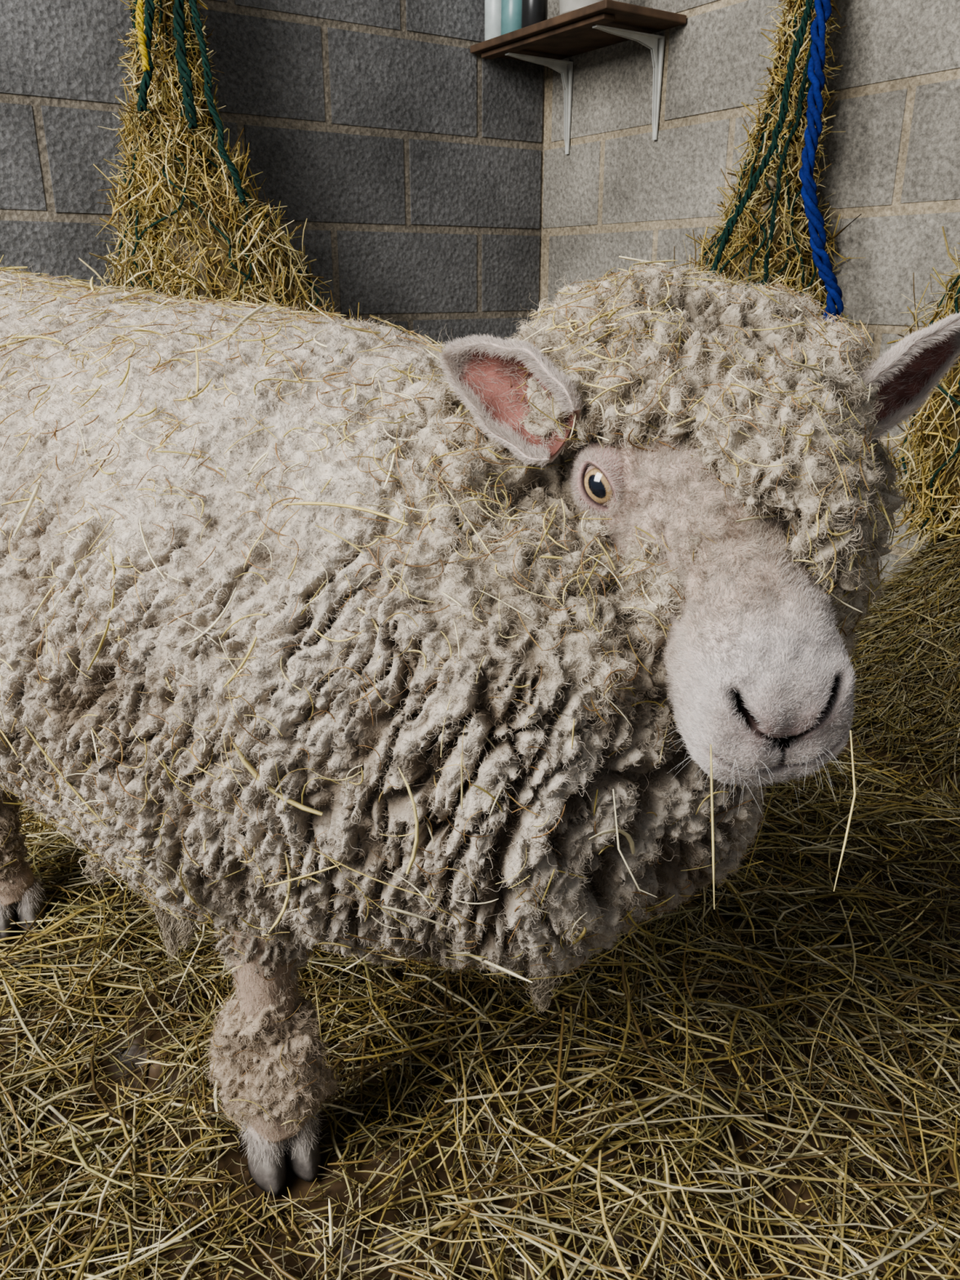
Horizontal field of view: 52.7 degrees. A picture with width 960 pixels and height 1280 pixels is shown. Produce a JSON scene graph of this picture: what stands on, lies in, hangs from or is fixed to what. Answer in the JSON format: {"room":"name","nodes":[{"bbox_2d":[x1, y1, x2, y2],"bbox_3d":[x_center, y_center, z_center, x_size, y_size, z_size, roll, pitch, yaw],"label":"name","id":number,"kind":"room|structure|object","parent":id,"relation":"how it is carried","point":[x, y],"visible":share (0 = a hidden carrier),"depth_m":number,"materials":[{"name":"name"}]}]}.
{"room":"farm building","nodes":[
{"label":"farm building","id":0,"kind":"room"},
{"bbox_2d":[0,0,545,348],"bbox_3d":[-1.312,-1.173,1.861,3.700,2.510,0.154,-13,24,-32],"label":"wall","id":1,"kind":"structure","parent":0,"point":[411,157],"depth_m":2.43,"materials":[{"name":"concrete"}]},
{"bbox_2d":[78,0,361,322],"bbox_3d":[-0.505,-0.963,2.094,0.696,1.653,0.538,-16,25,-36],"label":"net","id":2,"kind":"object","parent":1,"relation":"hanging from","point":[194,228],"visible":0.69,"depth_m":2.05,"materials":[{"name":"plant"}]},
{"bbox_2d":[540,0,959,592],"bbox_3d":[1.163,-1.031,1.477,0.154,2.510,3.500,-13,24,-32],"label":"wall","id":3,"kind":"structure","parent":0,"point":[618,189],"depth_m":2.13,"materials":[{"name":"concrete"}]},
{"bbox_2d":[470,0,686,154],"bbox_3d":[0.227,-1.386,2.436,0.248,0.251,0.542,-13,24,-32],"label":"wall shelf","id":4,"kind":"object","parent":3,"relation":"attached to","point":[604,23],"visible":1,"depth_m":2.34,"materials":[{"name":"brown wood"}]},
{"bbox_2d":[484,0,501,40],"bbox_3d":[0.042,-1.652,2.499,0.060,0.203,0.060,0,20,0],"label":"spray bottle","id":5,"kind":"object","parent":4,"relation":"on","point":[492,7],"visible":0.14,"depth_m":2.49,"materials":[{"name":"plastic"}]},
{"bbox_2d":[500,0,521,35],"bbox_3d":[0.087,-1.601,2.447,0.068,0.143,0.068,0,20,0],"label":"medicine bottle","id":6,"kind":"object","parent":4,"relation":"on","point":[511,10],"visible":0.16,"depth_m":2.43,"materials":[{"name":"teal plastic"}]},
{"bbox_2d":[521,0,547,27],"bbox_3d":[0.134,-1.595,2.374,0.064,0.182,0.064,0,20,0],"label":"bottle","id":7,"kind":"object","parent":4,"relation":"on","point":[533,11],"visible":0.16,"depth_m":2.37,"materials":[{"name":"plastic"}]},
{"bbox_2d":[559,0,602,15],"bbox_3d":[0.246,-1.506,2.249,0.140,0.103,0.140,0,20,0],"label":"plastic tub","id":8,"kind":"object","parent":4,"relation":"on","point":[565,6],"visible":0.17,"depth_m":2.22,"materials":[{"name":"white plastic"}]},
{"bbox_2d":[673,0,865,324],"bbox_3d":[0.543,-0.920,1.983,0.376,1.559,0.489,-13,24,-31],"label":"net","id":9,"kind":"object","parent":3,"relation":"hanging from","point":[774,218],"visible":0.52,"depth_m":1.94,"materials":[{"name":"plant"}]},
{"bbox_2d":[880,226,959,566],"bbox_3d":[0.886,-0.741,1.572,0.334,1.285,0.402,-17,26,-38],"label":"net","id":10,"kind":"object","parent":3,"relation":"hanging from","point":[937,449],"visible":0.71,"depth_m":1.70,"materials":[{"name":"plant"}]},
{"bbox_3d":[-0.362,0.514,0.888,4.885,0.020,4.831,0,20,0],"label":"floor","id":11,"kind":"structure","parent":0,"visible":0},
{"bbox_2d":[0,728,959,1279],"bbox_3d":[-0.357,0.448,0.892,4.799,0.095,4.745,0,20,0],"label":"bedding","id":12,"kind":"object","parent":11,"relation":"on","point":[763,1083],"visible":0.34,"depth_m":0.94,"materials":[{"name":"yellow plant"}]},
{"bbox_2d":[0,249,959,1195],"bbox_3d":[-0.283,0.009,0.990,0.733,0.793,1.354,-18,27,-40],"label":"sheep","id":13,"kind":"object","parent":12,"relation":"on","point":[379,644],"visible":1,"depth_m":0.60},
{"bbox_2d":[833,526,959,802],"bbox_3d":[0.599,-0.028,1.635,0.988,0.513,1.400,-13,24,-32],"label":"heap","id":14,"kind":"object","parent":12,"relation":"on","point":[908,692],"visible":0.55,"depth_m":1.64,"materials":[{"name":"plant"}]}
]}

